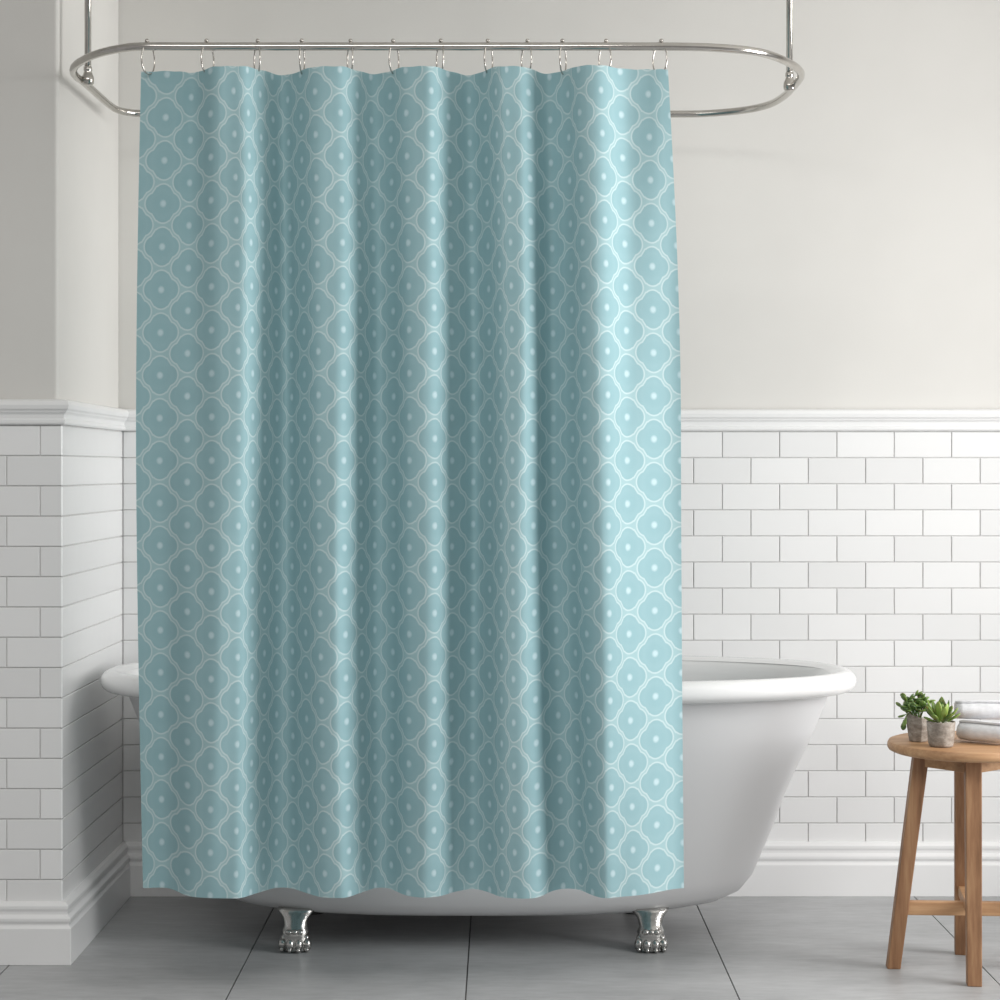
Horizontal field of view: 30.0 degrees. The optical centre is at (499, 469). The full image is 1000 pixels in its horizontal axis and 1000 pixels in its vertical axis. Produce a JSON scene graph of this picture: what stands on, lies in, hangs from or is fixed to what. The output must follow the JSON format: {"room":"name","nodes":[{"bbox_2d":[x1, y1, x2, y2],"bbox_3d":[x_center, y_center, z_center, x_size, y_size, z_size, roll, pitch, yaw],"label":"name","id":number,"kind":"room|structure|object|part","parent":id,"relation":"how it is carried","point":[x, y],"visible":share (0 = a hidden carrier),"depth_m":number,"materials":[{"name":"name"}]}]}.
{"room":"bathroom","nodes":[
{"label":"bathroom","id":0,"kind":"room"},
{"bbox_2d":[0,0,122,900],"bbox_3d":[-2.106,-0.172,4.661,2.188,2.620,0.702,0,0,0],"label":"wall","id":1,"kind":"structure","parent":0,"point":[61,488],"depth_m":4.32,"materials":[{"name":"paint"}]},
{"bbox_2d":[0,399,128,430],"bbox_3d":[-2.096,-0.134,4.645,2.208,0.058,0.710,0,0,0],"label":"trim","id":2,"kind":"structure","parent":1,"relation":"attached to","point":[12,411],"depth_m":4.30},
{"bbox_2d":[0,897,999,999],"bbox_3d":[0.000,1.188,1.910,6.400,0.100,6.220,0,0,0],"label":"floor","id":3,"kind":"structure","parent":0,"point":[152,948],"depth_m":4.35,"materials":[{"name":"tile"}]},
{"bbox_2d":[100,656,855,952],"bbox_3d":[-0.053,0.813,4.610,1.858,0.650,0.737,0,0,0],"label":"bathtub","id":4,"kind":"object","parent":3,"relation":"on","point":[749,723],"visible":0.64,"depth_m":4.41,"materials":[{"name":"white ceramic"}]},
{"bbox_2d":[126,661,830,680],"bbox_3d":[-0.053,0.761,4.610,1.732,0.526,0.614,0,0,0],"label":"basin","id":5,"kind":"object","parent":4,"relation":"in","point":[691,670],"depth_m":4.80,"materials":[{"name":"white ceramic"}]},
{"bbox_2d":[886,731,999,986],"bbox_3d":[1.064,0.878,4.254,0.361,0.520,0.354,0,0,0],"label":"stool","id":6,"kind":"object","parent":3,"relation":"on","point":[968,759],"visible":0.84,"depth_m":4.24,"materials":[{"name":"brown wood"}]},
{"bbox_3d":[0.931,0.890,4.262,0.095,0.496,0.036,0,0,4],"label":"leg","id":7,"kind":"part","parent":6,"relation":"part of","materials":[{"name":"brown wood"}]},
{"bbox_2d":[896,690,935,741],"bbox_3d":[0.947,0.559,4.243,0.090,0.117,0.061,0,0,0],"label":"potted succulent","id":8,"kind":"object","parent":6,"relation":"on","point":[916,724],"visible":0.98,"depth_m":4.23,"materials":[{"name":"green plant"}]},
{"bbox_2d":[907,713,927,741],"bbox_3d":[0.953,0.586,4.247,0.053,0.065,0.053,0,0,0],"label":"pot","id":9,"kind":"object","parent":8,"relation":"attached to","point":[916,724],"depth_m":4.23,"materials":[{"name":"grey concrete"}]},
{"bbox_2d":[924,697,960,747],"bbox_3d":[0.988,0.563,4.170,0.078,0.110,0.080,0,0,24],"label":"potted succulent","id":10,"kind":"object","parent":6,"relation":"on","point":[940,729],"visible":1,"depth_m":4.15,"materials":[{"name":"green plant"}]},
{"bbox_2d":[926,719,955,747],"bbox_3d":[0.986,0.590,4.170,0.064,0.056,0.064,0,0,0],"label":"pot","id":11,"kind":"object","parent":10,"relation":"attached to","point":[940,732],"depth_m":4.15,"materials":[{"name":"grey concrete"}]},
{"bbox_3d":[1.064,0.630,4.254,0.354,0.024,0.354,0,0,0],"label":"seat","id":12,"kind":"part","parent":6,"relation":"part of","materials":[{"name":"brown wood"}]},
{"bbox_3d":[1.081,0.890,4.367,0.036,0.496,0.072,0,0,9],"label":"leg","id":13,"kind":"part","parent":6,"relation":"part of","materials":[{"name":"brown wood"}]},
{"bbox_3d":[1.052,0.890,4.140,0.036,0.496,0.070,0,0,7],"label":"leg","id":14,"kind":"part","parent":6,"relation":"part of","materials":[{"name":"brown wood"}]},
{"bbox_2d":[956,720,999,742],"bbox_3d":[1.095,0.591,4.216,0.112,0.048,0.060,0,0,38],"label":"rolled towel","id":15,"kind":"object","parent":6,"relation":"on","point":[971,730],"visible":1,"depth_m":4.20,"materials":[{"name":"grey fabric"}]},
{"bbox_2d":[954,700,999,719],"bbox_3d":[1.143,0.547,4.250,0.205,0.044,0.067,0,0,6],"label":"rolled towel","id":16,"kind":"object","parent":15,"relation":"on","point":[969,709],"visible":0.94,"depth_m":4.23,"materials":[{"name":"white fabric"}]},
{"bbox_2d":[118,0,999,841],"bbox_3d":[-0.012,-0.172,5.060,6.424,2.620,0.120,0,0,0],"label":"wall","id":17,"kind":"structure","parent":0,"point":[838,240],"depth_m":5.01,"materials":[{"name":"paint"}]},
{"bbox_2d":[0,841,999,964],"bbox_3d":[0.000,1.067,4.647,6.400,0.142,0.726,0,0,0],"label":"baseboard","id":18,"kind":"structure","parent":17,"relation":"attached to","point":[782,869],"depth_m":4.97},
{"bbox_2d":[124,409,999,430],"bbox_3d":[1.094,-0.134,4.996,4.212,0.058,0.032,0,0,0],"label":"trim","id":19,"kind":"structure","parent":17,"relation":"attached to","point":[691,419],"depth_m":4.99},
{"bbox_3d":[0.000,-1.522,1.960,6.400,0.080,6.320,0,0,0],"label":"ceiling","id":20,"kind":"structure","parent":0,"visible":0},
{"bbox_2d":[69,0,804,117],"bbox_3d":[-0.138,-1.188,4.373,1.701,0.589,0.778,0,0,0],"label":"rail","id":21,"kind":"object","parent":20,"relation":"hanging from","point":[86,80],"visible":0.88,"depth_m":3.99,"materials":[{"name":"silver metal"}]},
{"bbox_3d":[-0.958,-1.194,4.335,0.015,0.575,0.016,0,0,0],"label":"hanger rod","id":22,"kind":"part","parent":21,"relation":"part of","materials":[{"name":"silver metal"}]},
{"bbox_2d":[141,39,154,74],"bbox_3d":[-0.755,-0.886,4.002,0.009,0.078,0.046,0,0,30],"label":"curtain ring","id":23,"kind":"object","parent":21,"relation":"hanging from","point":[146,40],"visible":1,"depth_m":4.00,"materials":[{"name":"silver metal"}]},
{"bbox_2d":[201,39,214,72],"bbox_3d":[-0.627,-0.886,4.002,0.009,0.078,0.046,0,0,30],"label":"curtain ring","id":24,"kind":"object","parent":21,"relation":"hanging from","point":[205,40],"visible":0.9,"depth_m":4.00,"materials":[{"name":"silver metal"}]},
{"bbox_2d":[254,39,260,70],"bbox_3d":[-0.521,-0.886,4.002,0.009,0.078,0.046,0,0,-24],"label":"curtain ring","id":25,"kind":"object","parent":21,"relation":"hanging from","point":[256,40],"visible":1,"depth_m":3.99,"materials":[{"name":"silver metal"}]},
{"bbox_2d":[299,39,304,74],"bbox_3d":[-0.425,-0.886,4.002,0.009,0.078,0.046,0,0,8],"label":"curtain ring","id":26,"kind":"object","parent":21,"relation":"hanging from","point":[300,40],"visible":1,"depth_m":3.99,"materials":[{"name":"silver metal"}]},
{"bbox_2d":[347,39,352,68],"bbox_3d":[-0.322,-0.886,4.002,0.009,0.078,0.046,0,0,-20],"label":"curtain ring","id":27,"kind":"object","parent":21,"relation":"hanging from","point":[349,40],"visible":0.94,"depth_m":3.99,"materials":[{"name":"silver metal"}]},
{"bbox_2d":[388,39,399,73],"bbox_3d":[-0.227,-0.886,4.002,0.009,0.078,0.046,0,0,26],"label":"curtain ring","id":28,"kind":"object","parent":21,"relation":"hanging from","point":[392,40],"visible":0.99,"depth_m":3.99,"materials":[{"name":"silver metal"}]},
{"bbox_2d":[136,65,683,898],"bbox_3d":[-0.196,0.025,4.000,1.190,1.765,0.158,0,0,0],"label":"shower curtain","id":29,"kind":"object","parent":21,"relation":"hanging from","point":[408,377],"visible":1,"depth_m":3.99,"materials":[{"name":"teal fabric"}]},
{"bbox_2d":[436,39,443,68],"bbox_3d":[-0.129,-0.886,4.002,0.009,0.078,0.046,0,0,-22],"label":"curtain ring","id":30,"kind":"object","parent":21,"relation":"hanging from","point":[440,40],"visible":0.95,"depth_m":3.99,"materials":[{"name":"silver metal"}]},
{"bbox_2d":[484,39,492,72],"bbox_3d":[-0.025,-0.886,4.002,0.009,0.078,0.046,0,0,24],"label":"curtain ring","id":31,"kind":"object","parent":21,"relation":"hanging from","point":[487,40],"visible":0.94,"depth_m":3.99,"materials":[{"name":"silver metal"}]},
{"bbox_2d":[521,39,531,68],"bbox_3d":[0.057,-0.886,4.002,0.009,0.078,0.046,0,0,-30],"label":"curtain ring","id":32,"kind":"object","parent":21,"relation":"hanging from","point":[526,40],"visible":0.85,"depth_m":4.00,"materials":[{"name":"silver metal"}]},
{"bbox_2d":[559,39,566,74],"bbox_3d":[0.135,-0.886,4.002,0.009,0.078,0.046,0,0,20],"label":"curtain ring","id":33,"kind":"object","parent":21,"relation":"hanging from","point":[561,40],"visible":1,"depth_m":3.99,"materials":[{"name":"silver metal"}]},
{"bbox_2d":[598,39,611,66],"bbox_3d":[0.225,-0.886,4.002,0.009,0.078,0.046,0,0,-34],"label":"curtain ring","id":34,"kind":"object","parent":21,"relation":"hanging from","point":[605,40],"visible":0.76,"depth_m":4.00,"materials":[{"name":"silver metal"}]},
{"bbox_2d":[652,39,667,69],"bbox_3d":[0.343,-0.886,4.002,0.009,0.078,0.046,0,0,-40],"label":"curtain ring","id":35,"kind":"object","parent":21,"relation":"hanging from","point":[660,40],"visible":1,"depth_m":4.00,"materials":[{"name":"silver metal"}]},
{"bbox_3d":[0.683,-1.194,4.400,0.015,0.575,0.016,0,0,0],"label":"hanger rod","id":36,"kind":"part","parent":21,"relation":"part of","materials":[{"name":"silver metal"}]}
]}

